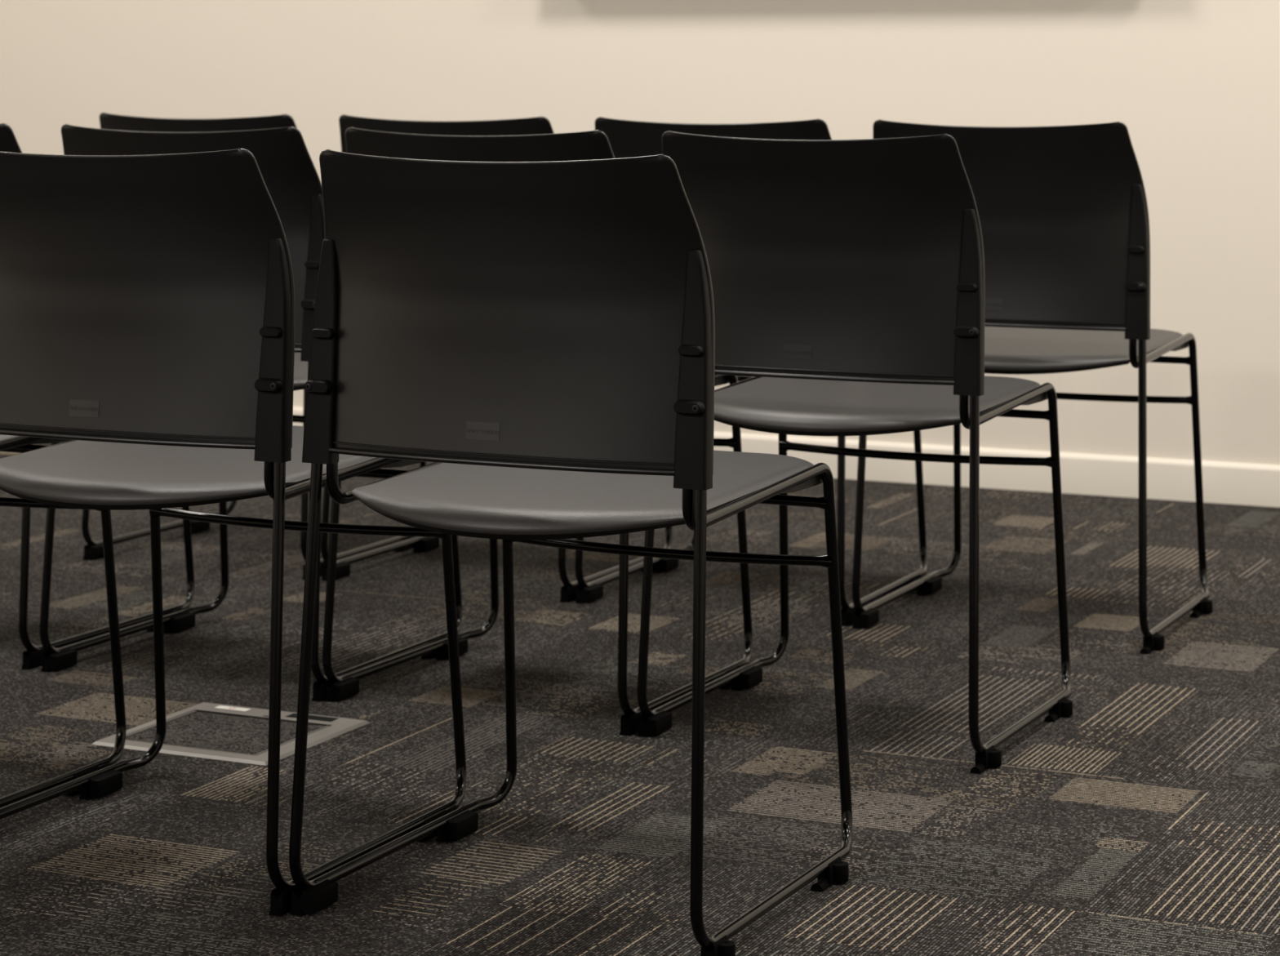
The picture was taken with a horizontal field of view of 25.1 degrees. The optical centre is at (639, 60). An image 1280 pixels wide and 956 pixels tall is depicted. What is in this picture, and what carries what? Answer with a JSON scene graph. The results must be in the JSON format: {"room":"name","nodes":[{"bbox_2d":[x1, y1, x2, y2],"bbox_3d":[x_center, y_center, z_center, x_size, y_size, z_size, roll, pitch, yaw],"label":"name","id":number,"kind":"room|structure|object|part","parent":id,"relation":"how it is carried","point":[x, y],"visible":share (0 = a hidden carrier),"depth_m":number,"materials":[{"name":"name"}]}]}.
{"room":"conference room","nodes":[
{"label":"conference room","id":0,"kind":"room"},
{"bbox_2d":[0,441,1279,955],"bbox_3d":[-1.006,0.904,2.170,7.700,0.001,8.595,0,0,25],"label":"floor","id":1,"kind":"structure","parent":0,"point":[1144,820],"depth_m":3.77,"materials":[{"name":"carpet"}]},
{"bbox_2d":[0,434,126,807],"bbox_3d":[-0.952,0.498,3.560,0.481,0.811,0.505,0,0,25],"label":"chair","id":2,"kind":"object","parent":1,"relation":"on","point":[8,443],"visible":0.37,"depth_m":3.66,"materials":[{"name":"black plastic"}]},
{"bbox_3d":[-0.953,0.464,3.560,0.397,0.031,0.505,0,0,25],"label":"seat","id":3,"kind":"part","parent":2,"relation":"part of","materials":[{"name":"grey plastic"}]},
{"bbox_3d":[-0.764,0.421,3.475,0.014,0.164,0.407,0,0,24],"label":"seat rail","id":4,"kind":"part","parent":2,"relation":"part of","materials":[{"name":"black metal"}]},
{"bbox_3d":[-0.676,0.695,3.632,0.031,0.387,0.106,0,0,6],"label":"leg","id":5,"kind":"part","parent":2,"relation":"part of","materials":[{"name":"black metal"}]},
{"bbox_2d":[0,123,194,669],"bbox_3d":[-1.025,0.498,4.585,0.481,0.811,0.505,0,0,26],"label":"chair","id":6,"kind":"object","parent":1,"relation":"on","point":[33,656],"visible":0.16,"depth_m":4.30,"materials":[{"name":"black plastic"}]},
{"bbox_3d":[-1.118,0.254,4.392,0.469,0.322,0.075,0,0,26],"label":"backrest","id":7,"kind":"part","parent":6,"relation":"part of","materials":[{"name":"black plastic"}]},
{"bbox_3d":[-0.907,0.613,4.305,0.024,0.550,0.073,0,0,26],"label":"leg","id":8,"kind":"part","parent":6,"relation":"part of","materials":[{"name":"black metal"}]},
{"bbox_3d":[-0.747,0.695,4.652,0.031,0.387,0.106,0,0,7],"label":"leg","id":9,"kind":"part","parent":6,"relation":"part of","materials":[{"name":"black metal"}]},
{"bbox_2d":[91,702,368,765],"bbox_3d":[-0.547,0.901,3.869,0.271,0.005,0.264,0,0,25],"label":"floor outlet cover","id":10,"kind":"object","parent":1,"relation":"on","point":[233,733],"visible":0.91,"depth_m":3.86,"materials":[{"name":"grey"}]},
{"bbox_2d":[0,148,466,916],"bbox_3d":[-0.505,0.498,3.349,0.481,0.811,0.505,0,0,24],"label":"chair","id":11,"kind":"object","parent":1,"relation":"on","point":[148,302],"visible":0.91,"depth_m":3.12,"materials":[{"name":"black plastic"}]},
{"bbox_3d":[-0.693,0.421,3.435,0.014,0.164,0.407,0,0,25],"label":"seat rail","id":12,"kind":"part","parent":11,"relation":"part of","materials":[{"name":"black metal"}]},
{"bbox_3d":[-0.607,0.379,3.146,0.039,0.018,0.003,0,0,24],"label":"maker plate","id":13,"kind":"part","parent":11,"relation":"part of","materials":[{"name":"black"}]},
{"bbox_3d":[-0.632,0.695,3.605,0.031,0.387,0.106,0,0,43],"label":"leg","id":14,"kind":"part","parent":11,"relation":"part of","materials":[{"name":"black metal"}]},
{"bbox_3d":[-0.593,0.254,3.154,0.469,0.322,0.075,0,0,24],"label":"backrest","id":15,"kind":"part","parent":11,"relation":"part of","materials":[{"name":"black plastic"}]},
{"bbox_3d":[-0.505,0.464,3.349,0.397,0.031,0.505,0,0,24],"label":"seat","id":16,"kind":"part","parent":11,"relation":"part of","materials":[{"name":"grey plastic"}]},
{"bbox_3d":[-0.381,0.613,3.072,0.024,0.550,0.073,0,0,24],"label":"leg","id":17,"kind":"part","parent":11,"relation":"part of","materials":[{"name":"black metal"}]},
{"bbox_3d":[-0.316,0.421,3.265,0.014,0.164,0.407,0,0,24],"label":"seat rail","id":18,"kind":"part","parent":11,"relation":"part of","materials":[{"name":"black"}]},
{"bbox_3d":[-0.229,0.695,3.423,0.031,0.387,0.106,0,0,6],"label":"leg","id":19,"kind":"part","parent":11,"relation":"part of","materials":[{"name":"black metal"}]},
{"bbox_2d":[39,124,462,702],"bbox_3d":[-0.574,0.498,4.369,0.481,0.811,0.505,0,0,25],"label":"chair","id":20,"kind":"object","parent":1,"relation":"on","point":[291,177],"visible":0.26,"depth_m":4.11,"materials":[{"name":"black plastic"}]},
{"bbox_3d":[-0.864,0.613,4.282,0.024,0.550,0.073,0,0,25],"label":"leg","id":21,"kind":"part","parent":20,"relation":"part of","materials":[{"name":"black metal"}]},
{"bbox_3d":[-0.663,0.254,4.175,0.469,0.322,0.075,0,0,25],"label":"backrest","id":22,"kind":"part","parent":20,"relation":"part of","materials":[{"name":"black plastic"}]},
{"bbox_3d":[-0.699,0.695,4.627,0.031,0.387,0.106,0,0,43],"label":"leg","id":23,"kind":"part","parent":20,"relation":"part of","materials":[{"name":"black metal"}]},
{"bbox_3d":[-0.574,0.464,4.369,0.397,0.031,0.505,0,0,25],"label":"seat","id":24,"kind":"part","parent":20,"relation":"part of","materials":[{"name":"grey plastic"}]},
{"bbox_3d":[-0.452,0.613,4.092,0.024,0.550,0.073,0,0,25],"label":"leg","id":25,"kind":"part","parent":20,"relation":"part of","materials":[{"name":"black metal"}]},
{"bbox_3d":[-0.297,0.695,4.441,0.031,0.387,0.106,0,0,6],"label":"leg","id":26,"kind":"part","parent":20,"relation":"part of","materials":[{"name":"black metal"}]},
{"bbox_2d":[81,112,426,579],"bbox_3d":[-0.695,0.498,5.321,0.481,0.811,0.505,0,0,25],"label":"chair","id":27,"kind":"object","parent":1,"relation":"on","point":[94,549],"visible":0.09,"depth_m":5.13,"materials":[{"name":"black plastic"}]},
{"bbox_3d":[-0.987,0.613,5.237,0.024,0.550,0.073,0,0,25],"label":"leg","id":28,"kind":"part","parent":27,"relation":"part of","materials":[{"name":"black metal"}]},
{"bbox_3d":[-0.787,0.254,5.128,0.469,0.322,0.075,0,0,25],"label":"backrest","id":29,"kind":"part","parent":27,"relation":"part of","materials":[{"name":"black plastic"}]},
{"bbox_3d":[-0.817,0.695,5.580,0.031,0.387,0.106,0,0,44],"label":"leg","id":30,"kind":"part","parent":27,"relation":"part of","materials":[{"name":"black metal"}]},
{"bbox_3d":[-0.576,0.613,5.042,0.024,0.550,0.073,0,0,25],"label":"leg","id":31,"kind":"part","parent":27,"relation":"part of","materials":[{"name":"black metal"}]},
{"bbox_3d":[-0.417,0.695,5.389,0.031,0.387,0.106,0,0,7],"label":"leg","id":32,"kind":"part","parent":27,"relation":"part of","materials":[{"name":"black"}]},
{"bbox_2d":[320,114,671,602],"bbox_3d":[-0.240,0.498,5.113,0.481,0.811,0.505,0,0,26],"label":"chair","id":33,"kind":"object","parent":1,"relation":"on","point":[539,125],"visible":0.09,"depth_m":4.92,"materials":[{"name":"black plastic"}]},
{"bbox_3d":[-0.532,0.613,5.030,0.024,0.550,0.073,0,0,26],"label":"leg","id":34,"kind":"part","parent":33,"relation":"part of","materials":[{"name":"black metal"}]},
{"bbox_3d":[-0.332,0.254,4.920,0.469,0.322,0.075,0,0,26],"label":"backrest","id":35,"kind":"part","parent":33,"relation":"part of","materials":[{"name":"black plastic"}]},
{"bbox_3d":[-0.122,0.613,4.834,0.024,0.550,0.073,0,0,26],"label":"leg","id":36,"kind":"part","parent":33,"relation":"part of","materials":[{"name":"black metal"}]},
{"bbox_3d":[0.038,0.695,5.181,0.031,0.387,0.106,0,0,7],"label":"leg","id":37,"kind":"part","parent":33,"relation":"part of","materials":[{"name":"black metal"}]},
{"bbox_2d":[322,127,752,735],"bbox_3d":[-0.132,0.498,4.166,0.482,0.811,0.505,0,0,26],"label":"chair","id":38,"kind":"object","parent":1,"relation":"on","point":[592,144],"visible":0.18,"depth_m":4.00,"materials":[{"name":"black plastic"}]},
{"bbox_3d":[-0.424,0.613,4.084,0.024,0.550,0.073,0,0,26],"label":"leg","id":39,"kind":"part","parent":38,"relation":"part of","materials":[{"name":"black metal"}]},
{"bbox_3d":[-0.252,0.695,4.426,0.031,0.387,0.106,0,0,44],"label":"leg","id":40,"kind":"part","parent":38,"relation":"part of","materials":[{"name":"black metal"}]},
{"bbox_3d":[-0.225,0.254,3.973,0.469,0.322,0.075,0,0,26],"label":"backrest","id":41,"kind":"part","parent":38,"relation":"part of","materials":[{"name":"black plastic"}]},
{"bbox_3d":[-0.015,0.613,3.886,0.024,0.550,0.073,0,0,26],"label":"leg","id":42,"kind":"part","parent":38,"relation":"part of","materials":[{"name":"black metal"}]},
{"bbox_3d":[0.054,0.421,4.077,0.014,0.164,0.407,0,0,25],"label":"seat rail","id":43,"kind":"part","parent":38,"relation":"part of","materials":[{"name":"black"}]},
{"bbox_3d":[0.146,0.695,4.232,0.031,0.387,0.106,0,0,7],"label":"leg","id":44,"kind":"part","parent":38,"relation":"part of","materials":[{"name":"black metal"}]},
{"bbox_2d":[288,149,852,955],"bbox_3d":[-0.050,0.498,3.151,0.495,0.811,0.505,0,0,25],"label":"chair","id":45,"kind":"object","parent":1,"relation":"on","point":[541,335],"visible":1,"depth_m":2.95,"materials":[{"name":"black plastic"}]},
{"bbox_3d":[-0.348,0.613,3.068,0.024,0.550,0.073,0,0,25],"label":"leg","id":46,"kind":"part","parent":45,"relation":"part of","materials":[{"name":"black metal"}]},
{"bbox_3d":[-0.243,0.421,3.243,0.014,0.164,0.407,0,0,26],"label":"seat rail","id":47,"kind":"part","parent":45,"relation":"part of","materials":[{"name":"black metal"}]},
{"bbox_3d":[-0.161,0.379,2.952,0.039,0.018,0.003,0,0,25],"label":"maker plate","id":48,"kind":"part","parent":45,"relation":"part of","materials":[{"name":"black plastic"}]},
{"bbox_3d":[-0.180,0.695,3.412,0.031,0.387,0.106,0,0,44],"label":"leg","id":49,"kind":"part","parent":45,"relation":"part of","materials":[{"name":"black metal"}]},
{"bbox_3d":[-0.147,0.254,2.960,0.469,0.322,0.075,0,0,25],"label":"backrest","id":50,"kind":"part","parent":45,"relation":"part of","materials":[{"name":"black plastic"}]},
{"bbox_3d":[-0.057,0.464,3.154,0.397,0.031,0.505,0,0,25],"label":"seat","id":51,"kind":"part","parent":45,"relation":"part of","materials":[{"name":"grey plastic"}]},
{"bbox_3d":[0.064,0.613,2.876,0.024,0.550,0.073,0,0,25],"label":"leg","id":52,"kind":"part","parent":45,"relation":"part of","materials":[{"name":"black metal"}]},
{"bbox_3d":[0.131,0.421,3.067,0.014,0.164,0.407,0,0,25],"label":"seat rail","id":53,"kind":"part","parent":45,"relation":"part of","materials":[{"name":"black metal"}]},
{"bbox_3d":[0.221,0.695,3.224,0.031,0.387,0.106,0,0,7],"label":"leg","id":54,"kind":"part","parent":45,"relation":"part of","materials":[{"name":"black metal"}]},
{"bbox_2d":[574,116,927,626],"bbox_3d":[0.205,0.498,4.909,0.481,0.811,0.505,0,0,24],"label":"chair","id":55,"kind":"object","parent":1,"relation":"on","point":[627,139],"visible":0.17,"depth_m":4.73,"materials":[{"name":"black plastic"}]},
{"bbox_3d":[-0.085,0.613,4.819,0.024,0.550,0.073,0,0,24],"label":"leg","id":56,"kind":"part","parent":55,"relation":"part of","materials":[{"name":"black metal"}]},
{"bbox_3d":[0.078,0.695,5.165,0.031,0.387,0.106,0,0,43],"label":"leg","id":57,"kind":"part","parent":55,"relation":"part of","materials":[{"name":"black metal"}]},
{"bbox_3d":[0.116,0.254,4.714,0.469,0.322,0.075,0,0,24],"label":"backrest","id":58,"kind":"part","parent":55,"relation":"part of","materials":[{"name":"black plastic"}]},
{"bbox_3d":[0.329,0.613,4.632,0.024,0.550,0.073,0,0,24],"label":"leg","id":59,"kind":"part","parent":55,"relation":"part of","materials":[{"name":"black metal"}]},
{"bbox_3d":[0.481,0.695,4.982,0.031,0.387,0.106,0,0,6],"label":"leg","id":60,"kind":"part","parent":55,"relation":"part of","materials":[{"name":"black metal"}]},
{"bbox_2d":[636,130,1072,773],"bbox_3d":[0.317,0.498,3.955,0.495,0.811,0.505,0,0,25],"label":"chair","id":61,"kind":"object","parent":1,"relation":"on","point":[847,276],"visible":0.81,"depth_m":3.75,"materials":[{"name":"black plastic"}]},
{"bbox_3d":[0.020,0.613,3.873,0.024,0.550,0.073,0,0,25],"label":"leg","id":62,"kind":"part","parent":61,"relation":"part of","materials":[{"name":"black metal"}]},
{"bbox_3d":[0.124,0.421,4.047,0.014,0.164,0.407,0,0,26],"label":"seat rail","id":63,"kind":"part","parent":61,"relation":"part of","materials":[{"name":"black metal"}]},
{"bbox_3d":[0.187,0.695,4.216,0.031,0.387,0.106,0,0,44],"label":"leg","id":64,"kind":"part","parent":61,"relation":"part of","materials":[{"name":"black metal"}]},
{"bbox_3d":[0.206,0.379,3.756,0.039,0.018,0.003,0,0,25],"label":"maker plate","id":65,"kind":"part","parent":61,"relation":"part of","materials":[{"name":"black plastic"}]},
{"bbox_3d":[0.220,0.254,3.764,0.469,0.322,0.075,0,0,25],"label":"backrest","id":66,"kind":"part","parent":61,"relation":"part of","materials":[{"name":"black plastic"}]},
{"bbox_3d":[0.311,0.464,3.958,0.397,0.031,0.505,0,0,25],"label":"seat","id":67,"kind":"part","parent":61,"relation":"part of","materials":[{"name":"grey plastic"}]},
{"bbox_3d":[0.431,0.613,3.679,0.024,0.550,0.073,0,0,25],"label":"leg","id":68,"kind":"part","parent":61,"relation":"part of","materials":[{"name":"black metal"}]},
{"bbox_3d":[0.498,0.421,3.871,0.014,0.164,0.407,0,0,25],"label":"seat rail","id":69,"kind":"part","parent":61,"relation":"part of","materials":[{"name":"black metal"}]},
{"bbox_3d":[0.588,0.695,4.028,0.031,0.387,0.106,0,0,7],"label":"leg","id":70,"kind":"part","parent":61,"relation":"part of","materials":[{"name":"black metal"}]},
{"bbox_2d":[852,119,1213,654],"bbox_3d":[0.657,0.498,4.690,0.495,0.811,0.505,0,0,24],"label":"chair","id":71,"kind":"object","parent":1,"relation":"on","point":[1063,211],"visible":0.65,"depth_m":4.46,"materials":[{"name":"black plastic"}]},
{"bbox_3d":[0.360,0.613,4.604,0.024,0.550,0.073,0,0,25],"label":"leg","id":72,"kind":"part","parent":71,"relation":"part of","materials":[{"name":"black metal"}]},
{"bbox_3d":[0.524,0.695,4.949,0.031,0.387,0.106,0,0,43],"label":"leg","id":73,"kind":"part","parent":71,"relation":"part of","materials":[{"name":"black metal"}]},
{"bbox_3d":[0.548,0.379,4.489,0.039,0.018,0.003,0,0,24],"label":"maker plate","id":74,"kind":"part","parent":71,"relation":"part of","materials":[{"name":"black plastic"}]},
{"bbox_3d":[0.562,0.254,4.498,0.469,0.322,0.075,0,0,24],"label":"backrest","id":75,"kind":"part","parent":71,"relation":"part of","materials":[{"name":"black plastic"}]},
{"bbox_3d":[0.650,0.464,4.693,0.397,0.031,0.505,0,0,24],"label":"seat","id":76,"kind":"part","parent":71,"relation":"part of","materials":[{"name":"grey plastic"}]},
{"bbox_3d":[0.774,0.613,4.415,0.024,0.550,0.073,0,0,24],"label":"leg","id":77,"kind":"part","parent":71,"relation":"part of","materials":[{"name":"black metal"}]},
{"bbox_3d":[0.839,0.421,4.608,0.014,0.164,0.407,0,0,24],"label":"seat rail","id":78,"kind":"part","parent":71,"relation":"part of","materials":[{"name":"black metal"}]},
{"bbox_3d":[0.927,0.695,4.766,0.031,0.387,0.106,0,0,6],"label":"leg","id":79,"kind":"part","parent":71,"relation":"part of","materials":[{"name":"black metal"}]},
{"bbox_2d":[0,0,1279,465],"bbox_3d":[0.830,-0.446,6.117,7.900,2.700,0.100,0,0,25],"label":"wall","id":80,"kind":"structure","parent":0,"point":[1194,85],"depth_m":6.24,"materials":[{"name":"beige paint"}]},
{"bbox_2d":[292,406,1279,506],"bbox_3d":[0.806,0.862,6.066,7.700,0.084,0.012,0,0,25],"label":"baseboard","id":81,"kind":"structure","parent":80,"relation":"attached to","point":[1169,479],"depth_m":6.01,"materials":[{"name":"beige wood"}]}
]}

